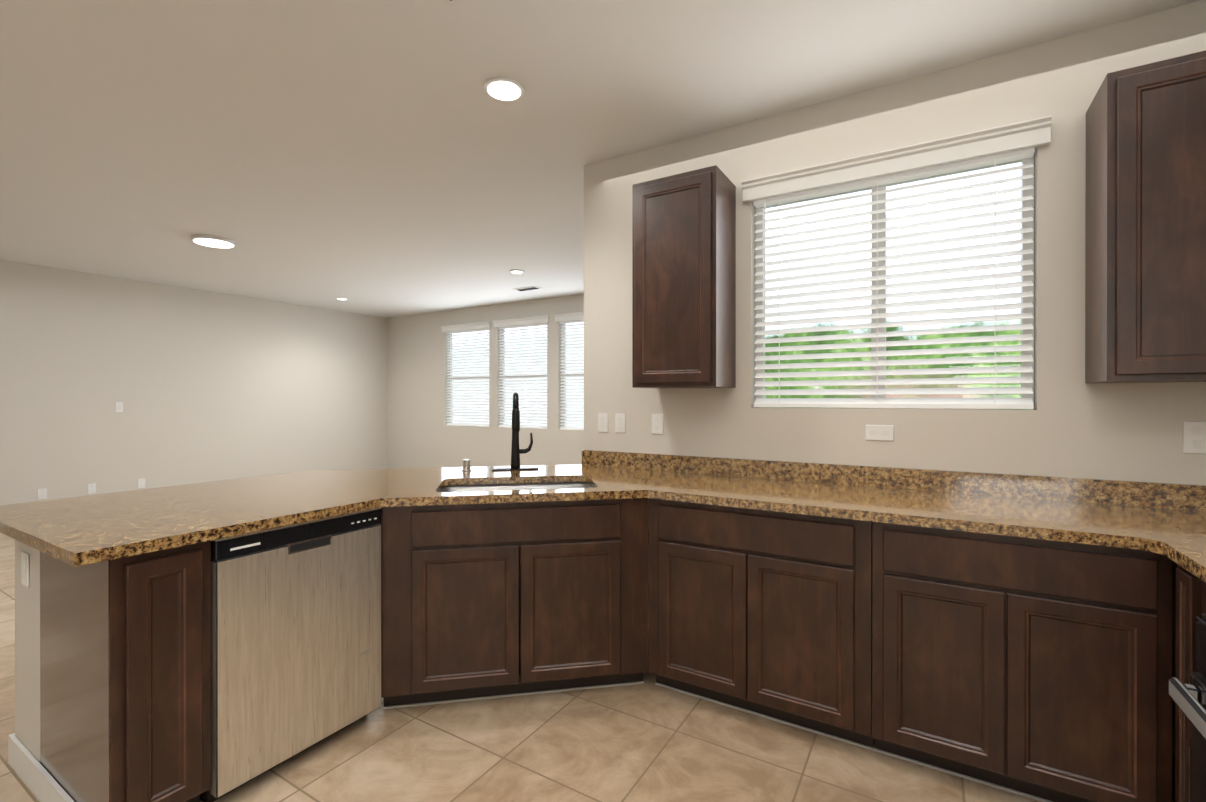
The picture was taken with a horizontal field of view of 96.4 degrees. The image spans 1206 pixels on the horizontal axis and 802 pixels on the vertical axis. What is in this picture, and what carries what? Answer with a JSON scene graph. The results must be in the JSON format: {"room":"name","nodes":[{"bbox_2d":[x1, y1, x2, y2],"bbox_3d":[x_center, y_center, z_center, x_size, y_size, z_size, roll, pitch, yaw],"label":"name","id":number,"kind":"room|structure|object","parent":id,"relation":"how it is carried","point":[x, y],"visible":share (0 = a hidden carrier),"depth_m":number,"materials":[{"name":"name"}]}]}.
{"room":"kitchen","nodes":[
{"label":"kitchen","id":0,"kind":"room"},
{"bbox_2d":[15,540,39,762],"bbox_3d":[-1.748,0.865,2.280,0.287,0.872,0.960,0,0,31],"label":"wall","id":1,"kind":"structure","parent":0,"point":[27,667],"depth_m":1.86,"materials":[{"name":"white paint"}]},
{"bbox_2d":[21,551,28,586],"bbox_3d":[-1.999,0.582,1.865,0.070,0.115,0.008,0,0,31],"label":"light switch","id":2,"kind":"object","parent":1,"relation":"attached to","point":[24,569],"visible":1,"depth_m":1.86,"materials":[{"name":"white plastic"}]},
{"bbox_2d":[8,733,73,801],"bbox_3d":[-1.744,1.252,1.708,0.888,0.100,0.012,0,0,31],"label":"baseboard","id":3,"kind":"structure","parent":1,"relation":"attached to","point":[39,780],"depth_m":1.76,"materials":[{"name":"white wood"}]},
{"bbox_2d":[0,260,386,504],"bbox_3d":[-5.906,-0.076,6.083,0.150,2.740,8.230,0,0,31],"label":"wall","id":4,"kind":"structure","parent":0,"point":[205,386],"depth_m":6.75,"materials":[{"name":"white paint"}]},
{"bbox_2d":[38,488,46,499],"bbox_3d":[-6.002,0.994,5.774,0.006,0.115,0.070,0,0,31],"label":"electrical outlet","id":5,"kind":"object","parent":4,"relation":"attached to","point":[42,493],"visible":1,"depth_m":5.77,"materials":[{"name":"white plastic"}]},
{"bbox_2d":[88,483,95,493],"bbox_3d":[-5.794,0.994,6.116,0.006,0.115,0.070,0,0,31],"label":"electrical outlet","id":6,"kind":"object","parent":4,"relation":"attached to","point":[92,488],"visible":1,"depth_m":6.12,"materials":[{"name":"white plastic"}]},
{"bbox_2d":[115,402,122,411],"bbox_3d":[-5.669,0.073,6.319,0.008,0.115,0.070,0,0,31],"label":"light switch","id":7,"kind":"object","parent":4,"relation":"attached to","point":[118,406],"visible":1,"depth_m":6.32,"materials":[{"name":"white plastic"}]},
{"bbox_2d":[138,478,144,487],"bbox_3d":[-5.561,0.993,6.501,0.006,0.115,0.070,0,0,31],"label":"electrical outlet","id":8,"kind":"object","parent":4,"relation":"attached to","point":[141,483],"visible":1,"depth_m":6.50,"materials":[{"name":"white plastic"}]},
{"bbox_2d":[387,294,583,468],"bbox_3d":[-1.049,-0.080,7.861,6.610,2.740,0.150,0,0,31],"label":"wall","id":9,"kind":"structure","parent":0,"point":[420,434],"depth_m":8.62,"materials":[{"name":"white paint"}]},
{"bbox_2d":[441,321,490,331],"bbox_3d":[-2.149,-1.153,8.406,1.030,0.095,0.052,0,0,31],"label":"window valance","id":10,"kind":"object","parent":9,"relation":"attached to","point":[467,326],"visible":0.96,"depth_m":8.37,"materials":[{"name":"white"}]},
{"bbox_2d":[448,331,488,423],"bbox_3d":[-2.083,-0.371,8.517,0.956,1.536,0.050,0,0,31],"label":"window","id":11,"kind":"structure","parent":9,"relation":"in","point":[465,375],"depth_m":8.62,"materials":[{"name":"white plastic"}]},
{"bbox_2d":[446,328,488,426],"bbox_3d":[-2.118,-0.372,8.459,0.940,1.534,0.064,0,0,31],"label":"window blind","id":12,"kind":"object","parent":11,"relation":"attached to","point":[474,423],"visible":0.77,"depth_m":8.46,"materials":[{"name":"white plastic"}]},
{"bbox_2d":[493,315,548,327],"bbox_3d":[-1.204,-1.152,7.832,1.011,0.095,0.052,0,0,31],"label":"window valance","id":13,"kind":"object","parent":9,"relation":"attached to","point":[523,321],"visible":0.96,"depth_m":7.80,"materials":[{"name":"white"}]},
{"bbox_2d":[501,325,546,424],"bbox_3d":[-1.138,-0.370,7.943,0.937,1.536,0.050,0,0,31],"label":"window","id":14,"kind":"structure","parent":9,"relation":"in","point":[516,373],"depth_m":8.08,"materials":[{"name":"white plastic"}]},
{"bbox_2d":[498,323,546,428],"bbox_3d":[-1.173,-0.371,7.885,0.921,1.534,0.064,0,0,31],"label":"window blind","id":15,"kind":"object","parent":14,"relation":"attached to","point":[507,425],"visible":0.81,"depth_m":7.87,"materials":[{"name":"white plastic"}]},
{"bbox_2d":[554,312,583,321],"bbox_3d":[-0.230,-1.151,7.241,1.020,0.095,0.052,0,0,31],"label":"window valance","id":16,"kind":"object","parent":9,"relation":"attached to","point":[570,316],"visible":0.31,"depth_m":7.37,"materials":[{"name":"white"}]},
{"bbox_2d":[562,322,583,425],"bbox_3d":[-0.164,-0.369,7.352,0.946,1.536,0.050,0,0,31],"label":"window","id":17,"kind":"structure","parent":9,"relation":"in","point":[569,374],"depth_m":7.55,"materials":[{"name":"white plastic"}]},
{"bbox_2d":[559,319,583,429],"bbox_3d":[-0.199,-0.370,7.294,0.930,1.534,0.064,0,0,31],"label":"window blind","id":18,"kind":"object","parent":17,"relation":"attached to","point":[565,411],"visible":0.27,"depth_m":7.43,"materials":[{"name":"white plastic"}]},
{"bbox_2d":[0,533,1174,801],"bbox_3d":[-1.854,1.348,3.626,9.630,0.100,8.230,0,0,31],"label":"floor","id":19,"kind":"structure","parent":0,"point":[648,739],"depth_m":1.96,"materials":[{"name":"beige tile"}]},
{"bbox_2d":[40,540,210,801],"bbox_3d":[-1.543,0.866,1.738,0.620,0.873,0.247,0,0,31],"label":"base cabinet","id":20,"kind":"object","parent":19,"relation":"on","point":[125,679],"visible":0.75,"depth_m":1.59,"materials":[{"name":"brown wood"}]},
{"bbox_2d":[0,478,379,566],"bbox_3d":[-1.398,0.408,2.371,1.110,0.035,1.640,0,0,31],"label":"countertop","id":21,"kind":"structure","parent":20,"relation":"on","point":[90,529],"depth_m":1.86,"materials":[{"name":"stone"}]},
{"bbox_2d":[200,507,381,801],"bbox_3d":[-1.311,0.868,2.097,0.604,0.868,0.596,0,0,31],"label":"dishwasher","id":22,"kind":"object","parent":19,"relation":"on","point":[295,639],"visible":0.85,"depth_m":1.88,"materials":[{"name":"silver metal"}]},
{"bbox_2d":[381,498,647,708],"bbox_3d":[-0.410,0.864,2.599,1.136,0.873,0.620,0,0,-11],"label":"base cabinet","id":23,"kind":"object","parent":19,"relation":"on","point":[488,601],"visible":0.88,"depth_m":2.29,"materials":[{"name":"brown wood"}]},
{"bbox_2d":[247,450,1205,582],"bbox_3d":[0.312,0.364,2.232,4.178,0.125,1.398,0,0,31],"label":"countertop","id":24,"kind":"structure","parent":23,"relation":"on","point":[1168,520],"depth_m":2.23,"materials":[{"name":"stone"}]},
{"bbox_2d":[462,459,470,470],"bbox_3d":[-0.763,0.359,3.015,0.052,0.060,0.052,0,0,31],"label":"air gap","id":25,"kind":"object","parent":24,"relation":"on","point":[466,464],"visible":1,"depth_m":3.00,"materials":[{"name":"silver metal"}]},
{"bbox_2d":[492,392,538,470],"bbox_3d":[-0.497,0.170,3.064,0.232,0.438,0.217,0,0,31],"label":"faucet","id":26,"kind":"object","parent":24,"relation":"on","point":[516,451],"visible":1,"depth_m":3.04,"materials":[{"name":"black metal"}]},
{"bbox_2d":[440,482,591,491],"bbox_3d":[-0.406,0.526,2.573,0.770,0.198,0.470,0,0,-11],"label":"sink","id":27,"kind":"object","parent":24,"relation":"in","point":[505,487],"visible":0.04,"depth_m":2.78,"materials":[{"name":"silver metal"}]},
{"bbox_2d":[649,498,873,749],"bbox_3d":[0.737,0.864,2.430,0.896,0.873,0.620,0,0,31],"label":"base cabinet","id":28,"kind":"object","parent":19,"relation":"on","point":[765,614],"visible":0.96,"depth_m":2.14,"materials":[{"name":"brown wood"}]},
{"bbox_2d":[872,522,1172,801],"bbox_3d":[1.454,0.865,1.996,0.772,0.873,0.620,0,0,31],"label":"base cabinet","id":29,"kind":"object","parent":19,"relation":"on","point":[1038,669],"visible":0.96,"depth_m":1.71,"materials":[{"name":"brown wood"}]},
{"bbox_2d":[1175,565,1205,801],"bbox_3d":[1.623,0.867,0.964,0.620,0.873,0.960,0,0,31],"label":"base cabinet","id":30,"kind":"object","parent":19,"relation":"on","point":[1190,597],"visible":0.54,"depth_m":1.45,"materials":[{"name":"brown wood"}]},
{"bbox_2d":[1140,498,1205,529],"bbox_3d":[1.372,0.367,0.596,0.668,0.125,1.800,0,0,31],"label":"countertop","id":31,"kind":"structure","parent":30,"relation":"on","point":[1194,513],"depth_m":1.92,"materials":[{"name":"stone"}]},
{"bbox_2d":[1169,613,1205,801],"bbox_3d":[1.539,0.843,0.939,0.618,0.602,0.740,0,0,31],"label":"oven","id":32,"kind":"object","parent":30,"relation":"in","point":[1189,699],"visible":1,"depth_m":1.33,"materials":[{"name":"black metal"}]},
{"bbox_2d":[0,0,1199,317],"bbox_3d":[-1.854,-1.492,3.620,9.630,0.100,8.230,0,0,31],"label":"ceiling","id":33,"kind":"structure","parent":0,"point":[384,158],"depth_m":2.69,"materials":[{"name":"white paint"}]},
{"bbox_2d":[191,234,235,247],"bbox_3d":[-3.481,-1.424,4.824,0.320,0.033,0.320,0,0,31],"label":"recessed light","id":34,"kind":"object","parent":33,"relation":"in","point":[212,241],"visible":1,"depth_m":4.76,"materials":[{"name":"white"}]},
{"bbox_2d":[443,0,463,6],"bbox_3d":[-0.491,-1.431,1.712,0.360,0.010,0.360,0,0,31],"label":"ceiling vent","id":35,"kind":"object","parent":33,"relation":"in","point":[450,3],"visible":1,"depth_m":1.93,"materials":[{"name":"white metal"}]},
{"bbox_2d":[484,77,524,101],"bbox_3d":[-0.455,-1.432,2.485,0.186,0.011,0.186,0,0,31],"label":"recessed light","id":36,"kind":"object","parent":33,"relation":"in","point":[503,89],"visible":0.92,"depth_m":2.47,"materials":[{"name":"white"}]},
{"bbox_2d":[510,270,523,273],"bbox_3d":[-0.958,-1.439,6.013,0.156,0.011,0.156,0,0,31],"label":"recessed light","id":37,"kind":"object","parent":33,"relation":"in","point":[517,271],"visible":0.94,"depth_m":5.98,"materials":[{"name":"white"}]},
{"bbox_2d":[513,286,542,291],"bbox_3d":[-0.969,-1.441,6.938,0.360,0.010,0.160,0,0,31],"label":"ceiling vent","id":38,"kind":"object","parent":33,"relation":"in","point":[527,288],"visible":1,"depth_m":6.90,"materials":[{"name":"white metal"}]},
{"bbox_2d":[584,0,1205,756],"bbox_3d":[1.276,-0.069,2.554,3.170,2.740,0.150,0,0,31],"label":"wall","id":39,"kind":"structure","parent":0,"point":[1072,424],"depth_m":2.34,"materials":[{"name":"white paint"}]},
{"bbox_2d":[598,413,607,431],"bbox_3d":[-0.001,0.129,3.236,0.070,0.115,0.008,0,0,31],"label":"light switch","id":40,"kind":"object","parent":39,"relation":"attached to","point":[602,422],"visible":1,"depth_m":3.23,"materials":[{"name":"white plastic"}]},
{"bbox_2d":[615,413,625,432],"bbox_3d":[0.102,0.129,3.174,0.070,0.115,0.008,0,0,31],"label":"light switch","id":41,"kind":"object","parent":39,"relation":"attached to","point":[620,422],"visible":1,"depth_m":3.17,"materials":[{"name":"white plastic"}]},
{"bbox_2d":[652,414,662,433],"bbox_3d":[0.307,0.130,3.050,0.070,0.115,0.006,0,0,31],"label":"electrical outlet","id":42,"kind":"object","parent":39,"relation":"attached to","point":[657,423],"visible":1,"depth_m":3.05,"materials":[{"name":"white plastic"}]},
{"bbox_2d":[632,165,735,388],"bbox_3d":[0.418,-0.595,2.797,0.450,1.050,0.320,0,0,31],"label":"upper cabinet","id":43,"kind":"object","parent":39,"relation":"attached to","point":[683,280],"visible":1,"depth_m":2.66,"materials":[{"name":"brown wood"}]},
{"bbox_2d":[865,425,893,440],"bbox_3d":[1.265,0.146,2.469,0.115,0.070,0.006,0,0,31],"label":"electrical outlet","id":44,"kind":"object","parent":39,"relation":"attached to","point":[880,432],"visible":1,"depth_m":2.47,"materials":[{"name":"white plastic"}]},
{"bbox_2d":[741,115,1051,408],"bbox_3d":[1.277,-0.543,2.507,1.230,1.153,0.179,0,0,31],"label":"window blind","id":45,"kind":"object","parent":39,"relation":"in","point":[877,173],"depth_m":2.45,"materials":[{"name":"white plastic"}]},
{"bbox_2d":[1085,50,1205,382],"bbox_3d":[2.086,-0.593,1.785,0.683,1.050,0.320,0,0,31],"label":"upper cabinet","id":46,"kind":"object","parent":39,"relation":"attached to","point":[1145,259],"visible":1,"depth_m":1.78,"materials":[{"name":"brown wood"}]},
{"bbox_2d":[1183,421,1205,453],"bbox_3d":[2.136,0.132,1.940,0.070,0.115,0.006,0,0,31],"label":"electrical outlet","id":47,"kind":"object","parent":39,"relation":"attached to","point":[1194,437],"visible":1,"depth_m":1.94,"materials":[{"name":"white plastic"}]},
{"label":"outside","id":48,"kind":"structure","parent":0,"visible":0},
{"bbox_2d":[452,322,583,426],"bbox_3d":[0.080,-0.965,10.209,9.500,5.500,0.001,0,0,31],"label":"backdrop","id":49,"kind":"structure","parent":48,"point":[516,370],"depth_m":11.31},
{"bbox_2d":[763,162,1020,408],"bbox_3d":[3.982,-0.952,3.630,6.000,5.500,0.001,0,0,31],"label":"window","id":50,"kind":"structure","parent":48,"point":[953,184],"depth_m":4.50,"materials":[{"name":"clear glass"}]}
]}

